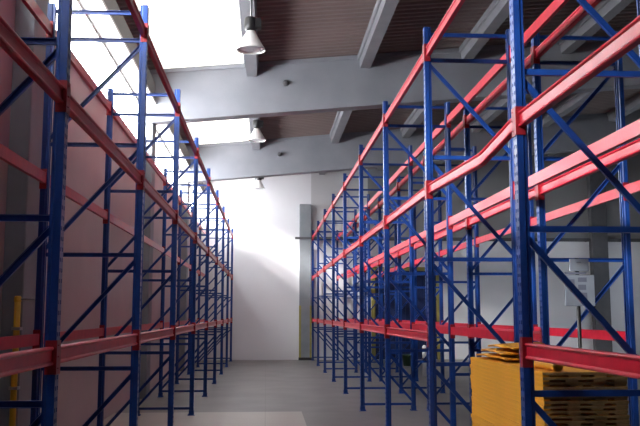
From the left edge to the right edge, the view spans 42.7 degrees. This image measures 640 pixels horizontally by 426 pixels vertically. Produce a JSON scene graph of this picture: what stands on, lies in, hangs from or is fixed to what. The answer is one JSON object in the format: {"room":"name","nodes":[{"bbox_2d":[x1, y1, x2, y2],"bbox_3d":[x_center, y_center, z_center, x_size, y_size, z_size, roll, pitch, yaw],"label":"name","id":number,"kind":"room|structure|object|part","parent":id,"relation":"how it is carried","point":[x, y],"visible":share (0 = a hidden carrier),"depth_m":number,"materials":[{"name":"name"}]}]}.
{"room":"warehouse","nodes":[
{"label":"warehouse","id":0,"kind":"room"},
{"bbox_2d":[0,0,192,425],"bbox_3d":[-4.399,-0.055,16.426,0.250,8.309,42.100,0,-7,-4],"label":"wall","id":1,"kind":"structure","parent":0,"point":[85,170],"depth_m":14.96,"materials":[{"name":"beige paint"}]},
{"bbox_2d":[50,0,137,137],"bbox_3d":[-4.345,-2.803,16.080,0.070,1.240,10.060,0,-7,-4],"label":"window","id":2,"kind":"structure","parent":1,"relation":"in","point":[94,57],"depth_m":16.06,"materials":[{"name":"glass"}]},
{"bbox_3d":[-4.345,-2.803,16.080,0.070,1.240,10.060,0,-7,-4],"label":"frame","id":3,"kind":"part","parent":2,"relation":"part of","materials":[{"name":"paint"}]},
{"bbox_2d":[82,0,204,196],"bbox_3d":[-4.290,-3.014,19.573,0.330,0.070,36.600,0,-7,-4],"label":"window","id":4,"kind":"structure","parent":1,"relation":"attached to","point":[106,24],"depth_m":16.93,"materials":[{"name":"glass"}]},
{"bbox_2d":[103,0,203,190],"bbox_3d":[-4.310,-3.302,19.607,0.290,0.510,36.600,0,-7,-4],"label":"trim","id":5,"kind":"structure","parent":1,"relation":"attached to","point":[119,20],"depth_m":17.31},
{"bbox_2d":[155,131,179,194],"bbox_3d":[-5.012,-1.564,26.183,0.070,1.240,9.060,0,-7,-4],"label":"window","id":6,"kind":"structure","parent":1,"relation":"in","point":[161,150],"depth_m":26.18,"materials":[{"name":"glass"}]},
{"bbox_3d":[-5.023,-1.564,26.182,0.012,1.180,9.000,0,-7,-4],"label":"pane","id":7,"kind":"part","parent":6,"relation":"part of","materials":[{"name":"white glass"}]},
{"bbox_2d":[179,183,192,209],"bbox_3d":[-5.557,-0.550,34.453,0.070,1.240,6.360,0,-7,-4],"label":"window","id":8,"kind":"structure","parent":1,"relation":"in","point":[191,195],"depth_m":35.59,"materials":[{"name":"glass"}]},
{"bbox_3d":[-5.568,-0.550,34.452,0.012,1.180,6.300,0,-7,-4],"label":"pane","id":9,"kind":"part","parent":8,"relation":"part of","materials":[{"name":"white glass"}]},
{"bbox_2d":[95,359,639,425],"bbox_3d":[6.402,4.254,16.610,22.000,0.200,42.700,0,-7,-4],"label":"floor","id":10,"kind":"structure","parent":0,"point":[248,392],"depth_m":20.07,"materials":[{"name":"concrete"}]},
{"bbox_2d":[0,0,49,425],"bbox_3d":[-3.766,-0.780,10.469,0.270,8.299,0.640,0,-7,-4],"label":"pillar","id":11,"kind":"structure","parent":10,"relation":"on","point":[26,115],"depth_m":10.16,"materials":[{"name":"grey paint"}]},
{"bbox_2d":[8,296,34,425],"bbox_3d":[-3.561,2.145,9.722,0.309,2.310,0.155,0,-7,-4],"label":"pipe","id":12,"kind":"object","parent":11,"relation":"attached to","point":[16,328],"visible":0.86,"depth_m":9.75,"materials":[{"name":"metal"}]},
{"bbox_2d":[0,0,233,425],"bbox_3d":[-3.354,1.512,19.190,1.270,5.871,34.517,0,-7,-4],"label":"rack","id":13,"kind":"object","parent":10,"relation":"on","point":[48,358],"visible":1,"depth_m":9.83,"materials":[{"name":"blue metal"}]},
{"bbox_3d":[-2.670,4.149,16.984,0.150,0.100,0.140,0,-7,-4],"label":"foot plate","id":14,"kind":"part","parent":13,"relation":"part of","materials":[{"name":"blue paint"}]},
{"bbox_2d":[140,123,155,398],"bbox_3d":[-4.465,0.519,21.066,0.270,8.299,0.640,0,-7,-4],"label":"pillar","id":15,"kind":"structure","parent":10,"relation":"on","point":[150,127],"depth_m":20.75,"materials":[{"name":"grey paint"}]},
{"bbox_2d":[146,41,639,124],"bbox_3d":[6.113,-3.900,22.064,21.500,3.406,0.480,0,-7,-4],"label":"roof beam","id":16,"kind":"structure","parent":15,"relation":"on","point":[338,83],"depth_m":21.48,"materials":[{"name":"grey concrete"}]},
{"bbox_2d":[179,182,189,370],"bbox_3d":[-5.098,1.695,30.654,0.270,8.299,0.640,0,-7,-4],"label":"pillar","id":17,"kind":"structure","parent":10,"relation":"on","point":[185,197],"depth_m":30.31,"materials":[{"name":"grey paint"}]},
{"bbox_2d":[180,110,639,182],"bbox_3d":[5.481,-2.727,31.632,21.500,3.406,0.480,0,-7,-4],"label":"roof beam","id":18,"kind":"structure","parent":17,"relation":"on","point":[316,153],"depth_m":31.11,"materials":[{"name":"grey concrete"}]},
{"bbox_2d":[402,354,410,365],"bbox_3d":[3.568,5.945,33.027,0.540,0.440,0.540,0,-7,-4],"label":"waste bin","id":19,"kind":"object","parent":10,"relation":"on","point":[406,358],"visible":0.7,"depth_m":32.82,"materials":[{"name":"green plastic"}]},
{"bbox_2d":[422,345,426,375],"bbox_3d":[3.528,4.978,27.590,0.158,1.035,0.158,0,-7,-4],"label":"bollard","id":20,"kind":"object","parent":10,"relation":"on","point":[424,368],"visible":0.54,"depth_m":27.52,"materials":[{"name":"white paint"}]},
{"bbox_2d":[311,0,639,425],"bbox_3d":[1.472,1.616,20.038,1.501,5.871,34.517,0,-7,-4],"label":"rack","id":21,"kind":"object","parent":10,"relation":"on","point":[514,132],"visible":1,"depth_m":10.49,"materials":[{"name":"blue metal"}]},
{"bbox_2d":[347,0,639,425],"bbox_3d":[2.826,1.627,20.126,1.270,5.871,34.517,0,-7,-4],"label":"rack","id":22,"kind":"object","parent":10,"relation":"on","point":[620,155],"visible":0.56,"depth_m":12.79,"materials":[{"name":"blue metal"}]},
{"bbox_2d":[564,258,594,347],"bbox_3d":[2.902,1.860,9.081,0.316,2.720,0.316,-6,-9,41],"label":"notice board","id":23,"kind":"object","parent":10,"relation":"on","point":[585,285],"visible":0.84,"depth_m":9.17,"materials":[{"name":"plastic"}]},
{"bbox_3d":[2.914,0.586,9.204,0.220,0.140,0.018,0,-7,-4],"label":"header plate","id":24,"kind":"part","parent":23,"relation":"part of","materials":[{"name":"white metal"}]},
{"bbox_3d":[2.914,0.869,9.172,0.340,0.350,0.014,0,-7,-4],"label":"panel","id":25,"kind":"part","parent":23,"relation":"part of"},
{"bbox_2d":[586,171,612,351],"bbox_3d":[13.097,2.301,38.353,0.750,8.970,0.420,0,-7,-4],"label":"pillar","id":26,"kind":"structure","parent":10,"relation":"on","point":[597,215],"depth_m":38.20,"materials":[{"name":"grey paint"}]},
{"bbox_3d":[2.188,3.082,8.031,0.740,0.038,2.500,0,-7,-4],"label":"board","id":27,"kind":"object","parent":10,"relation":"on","visible":0},
{"bbox_3d":[2.189,3.042,8.033,0.740,0.038,2.500,0,-7,-4],"label":"board","id":28,"kind":"object","parent":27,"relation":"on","visible":0},
{"bbox_3d":[2.187,3.003,8.039,0.740,0.038,2.500,0,-7,-4],"label":"board","id":29,"kind":"object","parent":28,"relation":"on","visible":0},
{"bbox_3d":[2.186,2.966,8.065,0.740,0.039,2.500,0,-7,-4],"label":"board","id":30,"kind":"object","parent":29,"relation":"on","visible":0},
{"bbox_3d":[2.192,2.923,8.047,0.740,0.039,2.500,0,-7,-4],"label":"board","id":31,"kind":"object","parent":30,"relation":"on","visible":0},
{"bbox_3d":[2.186,2.885,8.062,0.740,0.038,2.500,0,-7,-4],"label":"board","id":32,"kind":"object","parent":31,"relation":"on","visible":0},
{"bbox_3d":[2.189,2.845,8.070,0.740,0.039,2.500,0,-7,-4],"label":"board","id":33,"kind":"object","parent":32,"relation":"on","visible":0},
{"bbox_3d":[2.186,2.807,8.086,0.740,0.038,2.500,0,-7,-4],"label":"board","id":34,"kind":"object","parent":33,"relation":"on","visible":0},
{"bbox_3d":[2.189,2.765,8.076,0.740,0.038,2.500,0,-7,-4],"label":"board","id":35,"kind":"object","parent":34,"relation":"on","visible":0},
{"bbox_3d":[2.189,2.727,8.090,0.740,0.039,2.500,0,-7,-4],"label":"board","id":36,"kind":"object","parent":35,"relation":"on","visible":0},
{"bbox_3d":[2.192,2.685,8.079,0.740,0.038,2.500,0,-7,-4],"label":"board","id":37,"kind":"object","parent":36,"relation":"on","visible":0},
{"bbox_3d":[2.189,2.645,8.081,0.740,0.038,2.500,0,-7,-4],"label":"board","id":38,"kind":"object","parent":37,"relation":"on","visible":0},
{"bbox_3d":[2.191,2.607,8.097,0.740,0.038,2.500,0,-7,-4],"label":"board","id":39,"kind":"object","parent":38,"relation":"on","visible":0},
{"bbox_3d":[2.187,2.570,8.122,0.740,0.038,2.500,0,-7,-4],"label":"board","id":40,"kind":"object","parent":39,"relation":"on","visible":0},
{"bbox_3d":[2.185,2.529,8.121,0.740,0.038,2.500,0,-7,-4],"label":"board","id":41,"kind":"object","parent":40,"relation":"on","visible":0},
{"bbox_3d":[2.187,2.488,8.114,0.740,0.038,2.500,0,-7,-4],"label":"board","id":42,"kind":"object","parent":41,"relation":"on","visible":0},
{"bbox_3d":[2.187,2.447,8.108,0.740,0.038,2.500,0,-7,-4],"label":"board","id":43,"kind":"object","parent":42,"relation":"on","visible":0},
{"bbox_3d":[2.187,2.409,8.124,0.740,0.038,2.500,0,-7,-4],"label":"board","id":44,"kind":"object","parent":43,"relation":"on","visible":0},
{"bbox_3d":[2.188,2.371,8.148,0.740,0.038,2.500,0,-7,-4],"label":"board","id":45,"kind":"object","parent":44,"relation":"on","visible":0},
{"bbox_3d":[2.188,2.329,8.132,0.740,0.038,2.500,0,-7,-4],"label":"board","id":46,"kind":"object","parent":45,"relation":"on","visible":0},
{"bbox_3d":[2.187,2.289,8.132,0.740,0.038,2.500,0,-7,-4],"label":"board","id":47,"kind":"object","parent":46,"relation":"on","visible":0},
{"bbox_3d":[2.188,2.248,8.128,0.740,0.038,2.500,0,-7,-4],"label":"board","id":48,"kind":"object","parent":47,"relation":"on","visible":0},
{"bbox_2d":[472,418,487,425],"bbox_3d":[2.191,2.212,8.160,0.740,0.038,2.500,0,-7,-4],"label":"board","id":49,"kind":"object","parent":48,"relation":"on","point":[473,419],"visible":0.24,"depth_m":9.07,"materials":[{"name":"brown wood"}]},
{"bbox_2d":[471,414,495,425],"bbox_3d":[2.185,2.173,8.173,0.740,0.038,2.500,0,-7,-4],"label":"board","id":50,"kind":"object","parent":49,"relation":"on","point":[472,415],"visible":0.24,"depth_m":8.88,"materials":[{"name":"brown wood"}]},
{"bbox_2d":[472,410,503,425],"bbox_3d":[2.188,2.131,8.158,0.740,0.038,2.500,0,-7,-4],"label":"board","id":51,"kind":"object","parent":50,"relation":"on","point":[473,412],"visible":0.22,"depth_m":8.70,"materials":[{"name":"brown wood"}]},
{"bbox_2d":[472,407,512,425],"bbox_3d":[2.186,2.090,8.155,0.740,0.038,2.500,0,-7,-4],"label":"board","id":52,"kind":"object","parent":51,"relation":"on","point":[473,408],"visible":0.24,"depth_m":8.54,"materials":[{"name":"brown wood"}]},
{"bbox_2d":[472,403,521,425],"bbox_3d":[2.186,2.050,8.158,0.740,0.038,2.500,0,-7,-4],"label":"board","id":53,"kind":"object","parent":52,"relation":"on","point":[493,414],"visible":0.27,"depth_m":8.35,"materials":[{"name":"brown wood"}]},
{"bbox_2d":[472,400,521,424],"bbox_3d":[2.190,2.013,8.181,0.740,0.038,2.500,0,-7,-4],"label":"board","id":54,"kind":"object","parent":53,"relation":"on","point":[514,419],"visible":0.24,"depth_m":8.30,"materials":[{"name":"brown wood"}]},
{"bbox_2d":[471,396,630,425],"bbox_3d":[2.188,1.971,8.167,0.740,0.038,2.500,0,-7,-4],"label":"board","id":55,"kind":"object","parent":54,"relation":"on","point":[507,412],"visible":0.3,"depth_m":7.73,"materials":[{"name":"brown wood"}]},
{"bbox_2d":[472,393,629,424],"bbox_3d":[2.189,1.931,8.170,0.740,0.038,2.500,0,-7,-4],"label":"board","id":56,"kind":"object","parent":55,"relation":"on","point":[587,420],"visible":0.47,"depth_m":6.96,"materials":[{"name":"brown wood"}]},
{"bbox_2d":[472,389,629,419],"bbox_3d":[2.191,1.891,8.178,0.740,0.038,2.500,0,-7,-4],"label":"board","id":57,"kind":"object","parent":56,"relation":"on","point":[582,416],"visible":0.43,"depth_m":6.96,"materials":[{"name":"brown wood"}]},
{"bbox_2d":[471,385,627,414],"bbox_3d":[2.186,1.853,8.198,0.740,0.038,2.500,0,-7,-4],"label":"board","id":58,"kind":"object","parent":57,"relation":"on","point":[606,411],"visible":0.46,"depth_m":6.98,"materials":[{"name":"brown wood"}]},
{"bbox_2d":[471,382,627,410],"bbox_3d":[2.190,1.815,8.209,0.740,0.038,2.500,0,-7,-4],"label":"board","id":59,"kind":"object","parent":58,"relation":"on","point":[553,406],"visible":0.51,"depth_m":6.99,"materials":[{"name":"brown wood"}]},
{"bbox_2d":[471,378,628,405],"bbox_3d":[2.190,1.774,8.207,0.740,0.038,2.500,0,-7,-4],"label":"board","id":60,"kind":"object","parent":59,"relation":"on","point":[552,401],"visible":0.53,"depth_m":7.00,"materials":[{"name":"brown wood"}]},
{"bbox_2d":[470,375,627,400],"bbox_3d":[2.189,1.736,8.230,0.740,0.038,2.500,0,-7,-4],"label":"board","id":61,"kind":"object","parent":60,"relation":"on","point":[510,388],"visible":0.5,"depth_m":7.02,"materials":[{"name":"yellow wood"}]},
{"bbox_2d":[471,371,588,389],"bbox_3d":[2.190,1.693,8.205,0.740,0.038,2.500,0,-7,-4],"label":"board","id":62,"kind":"object","parent":61,"relation":"on","point":[517,386],"visible":0.19,"depth_m":8.34,"materials":[{"name":"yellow wood"}]},
{"bbox_2d":[471,368,627,389],"bbox_3d":[2.186,1.654,8.212,0.740,0.038,2.500,0,-7,-4],"label":"board","id":63,"kind":"object","parent":62,"relation":"on","point":[537,387],"visible":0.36,"depth_m":7.00,"materials":[{"name":"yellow wood"}]},
{"bbox_2d":[470,364,626,386],"bbox_3d":[2.187,1.617,8.243,0.740,0.038,2.500,0,-7,-4],"label":"board","id":64,"kind":"object","parent":63,"relation":"on","point":[552,382],"visible":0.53,"depth_m":7.04,"materials":[{"name":"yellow wood"}]},
{"bbox_2d":[471,361,627,381],"bbox_3d":[2.187,1.574,8.219,0.740,0.038,2.500,0,-7,-4],"label":"board","id":65,"kind":"object","parent":64,"relation":"on","point":[551,377],"visible":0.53,"depth_m":7.00,"materials":[{"name":"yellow wood"}]},
{"bbox_2d":[470,357,623,376],"bbox_3d":[2.190,1.537,8.249,0.740,0.038,2.500,0,-7,-4],"label":"board","id":66,"kind":"object","parent":65,"relation":"on","point":[514,365],"visible":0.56,"depth_m":7.36,"materials":[{"name":"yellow wood"}]},
{"bbox_2d":[476,353,519,360],"bbox_3d":[2.116,1.560,8.884,0.560,0.068,1.050,1,-7,-5],"label":"sheet","id":67,"kind":"object","parent":66,"relation":"on","point":[494,355],"visible":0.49,"depth_m":8.74,"materials":[{"name":"brown cardboard"}]},
{"bbox_2d":[481,348,518,354],"bbox_3d":[2.114,1.502,8.921,0.520,0.074,0.950,0,-7,-1],"label":"sheet","id":68,"kind":"object","parent":67,"relation":"on","point":[502,351],"visible":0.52,"depth_m":8.80,"materials":[{"name":"brown cardboard"}]},
{"bbox_2d":[488,342,543,349],"bbox_3d":[2.159,1.432,8.852,0.440,0.072,0.800,1,-7,-7],"label":"sheet","id":69,"kind":"object","parent":68,"relation":"on","point":[514,346],"visible":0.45,"depth_m":8.84,"materials":[{"name":"brown cardboard"}]},
{"bbox_2d":[534,361,562,371],"bbox_3d":[2.021,1.353,7.323,0.094,0.088,0.630,0,-7,-4],"label":"sheet","id":70,"kind":"object","parent":66,"relation":"on","point":[543,365],"visible":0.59,"depth_m":7.14,"materials":[{"name":"brown cardboard"}]},
{"bbox_2d":[116,0,639,145],"bbox_3d":[6.347,-5.139,17.837,21.700,2.085,42.455,0,-7,-4],"label":"ceiling","id":71,"kind":"structure","parent":0,"point":[290,29],"depth_m":20.12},
{"bbox_2d":[135,0,249,143],"bbox_3d":[-3.160,-3.428,24.825,2.300,0.261,26.955,0,-7,-4],"label":"skylight","id":72,"kind":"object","parent":71,"relation":"attached to","point":[183,33],"depth_m":19.17,"materials":[{"name":"white glass"}]},
{"bbox_2d":[238,0,257,76],"bbox_3d":[-1.476,-4.340,16.529,0.370,0.360,9.820,0,-7,-4],"label":"purlin","id":73,"kind":"structure","parent":71,"relation":"attached to","point":[250,61],"depth_m":18.21,"materials":[{"name":"concrete"}]},
{"bbox_2d":[236,0,264,54],"bbox_3d":[-1.352,-3.691,16.013,0.566,1.048,0.566,0,-7,-4],"label":"pendant lamp","id":74,"kind":"object","parent":73,"relation":"hanging from","point":[250,44],"visible":1,"depth_m":15.90,"materials":[{"name":"white metal"}]},
{"bbox_3d":[-1.352,-3.370,15.973,0.566,0.400,0.566,0,-7,-4],"label":"lamp shade","id":75,"kind":"part","parent":74,"relation":"part of","materials":[{"name":"white metal"}]},
{"bbox_3d":[-1.352,-4.019,16.053,0.100,0.388,0.098,0,-7,-4],"label":"hanging rod","id":76,"kind":"part","parent":74,"relation":"part of","materials":[{"name":"metal"}]},
{"bbox_2d":[249,117,260,149],"bbox_3d":[-2.123,-3.138,26.334,0.370,0.360,9.340,0,-7,-4],"label":"purlin","id":77,"kind":"structure","parent":71,"relation":"attached to","point":[255,145],"depth_m":29.19,"materials":[{"name":"concrete"}]},
{"bbox_2d":[248,119,265,141],"bbox_3d":[-2.012,-2.644,26.038,0.566,0.688,0.566,0,-7,-4],"label":"pendant lamp","id":78,"kind":"object","parent":77,"relation":"hanging from","point":[256,135],"visible":1,"depth_m":25.94,"materials":[{"name":"white metal"}]},
{"bbox_3d":[-2.012,-2.501,26.021,0.566,0.400,0.566,0,-7,-4],"label":"lamp shade","id":79,"kind":"part","parent":78,"relation":"part of","materials":[{"name":"white metal"}]},
{"bbox_2d":[329,110,351,143],"bbox_3d":[0.851,-3.392,26.561,0.370,0.360,9.340,0,-7,-4],"label":"purlin","id":80,"kind":"structure","parent":71,"relation":"attached to","point":[342,117],"depth_m":28.48,"materials":[{"name":"concrete"}]},
{"bbox_2d":[358,0,398,67],"bbox_3d":[1.498,-4.594,16.756,0.370,0.360,9.820,0,-7,-4],"label":"purlin","id":81,"kind":"structure","parent":71,"relation":"attached to","point":[383,11],"depth_m":18.94,"materials":[{"name":"concrete"}]},
{"bbox_2d":[400,104,435,137],"bbox_3d":[3.565,-3.624,26.769,0.370,0.360,9.340,0,-7,-4],"label":"purlin","id":82,"kind":"structure","parent":71,"relation":"attached to","point":[416,117],"depth_m":29.03,"materials":[{"name":"concrete"}]},
{"bbox_2d":[459,0,509,58],"bbox_3d":[4.212,-4.827,16.963,0.370,0.360,9.820,0,-7,-4],"label":"purlin","id":83,"kind":"structure","parent":71,"relation":"attached to","point":[497,12],"depth_m":19.45,"materials":[{"name":"concrete"}]},
{"bbox_2d":[470,99,506,131],"bbox_3d":[6.279,-3.856,26.976,0.370,0.360,9.340,0,-7,-4],"label":"purlin","id":84,"kind":"structure","parent":71,"relation":"attached to","point":[487,116],"depth_m":29.03,"materials":[{"name":"concrete"}]},
{"bbox_2d":[542,91,600,126],"bbox_3d":[8.993,-4.089,27.184,0.370,0.360,9.340,0,-7,-4],"label":"purlin","id":85,"kind":"structure","parent":71,"relation":"attached to","point":[573,101],"depth_m":29.05,"materials":[{"name":"concrete"}]},
{"bbox_2d":[559,0,633,53],"bbox_3d":[6.926,-5.059,17.171,0.370,0.360,9.820,0,-7,-4],"label":"purlin","id":86,"kind":"structure","parent":71,"relation":"attached to","point":[607,9],"depth_m":20.08,"materials":[{"name":"concrete"}]},
{"bbox_2d":[607,93,639,121],"bbox_3d":[11.708,-4.321,27.392,0.370,0.360,9.340,0,-7,-4],"label":"purlin","id":87,"kind":"structure","parent":71,"relation":"attached to","point":[631,105],"depth_m":30.21,"materials":[{"name":"concrete"}]},
{"bbox_3d":[-2.670,-2.120,34.634,0.370,0.360,6.780,0,-7,-4],"label":"purlin","id":88,"kind":"structure","parent":71,"relation":"attached to","visible":0},
{"bbox_2d":[253,177,264,189],"bbox_3d":[-2.627,-1.438,35.341,0.515,0.818,0.515,0,-7,-4],"label":"pendant lamp","id":89,"kind":"object","parent":88,"relation":"hanging from","point":[258,186],"visible":0.87,"depth_m":35.22,"materials":[{"name":"white metal"}]},
{"bbox_2d":[195,148,639,359],"bbox_3d":[5.019,1.605,38.223,21.400,10.321,0.250,0,-7,-4],"label":"wall","id":90,"kind":"structure","parent":0,"point":[265,223],"depth_m":37.92,"materials":[{"name":"white paint"}]},
{"bbox_2d":[298,204,311,359],"bbox_3d":[-0.672,3.126,37.399,0.600,7.100,0.310,0,-7,-4],"label":"pilaster","id":91,"kind":"object","parent":90,"relation":"attached to","point":[305,308],"visible":1,"depth_m":37.25,"materials":[{"name":"grey paint"}]},
{"bbox_2d":[371,267,439,359],"bbox_3d":[3.953,4.601,37.599,3.200,4.220,0.120,0,-7,-4],"label":"door","id":92,"kind":"structure","parent":90,"relation":"in","point":[421,303],"depth_m":37.62,"materials":[{"name":"blue paint"}]},
{"bbox_2d":[295,237,639,249],"bbox_3d":[7.282,1.439,38.105,16.900,0.580,0.320,0,-7,-4],"label":"rail","id":93,"kind":"object","parent":90,"relation":"attached to","point":[390,238],"visible":0.41,"depth_m":38.31,"materials":[{"name":"metal"}]}
]}

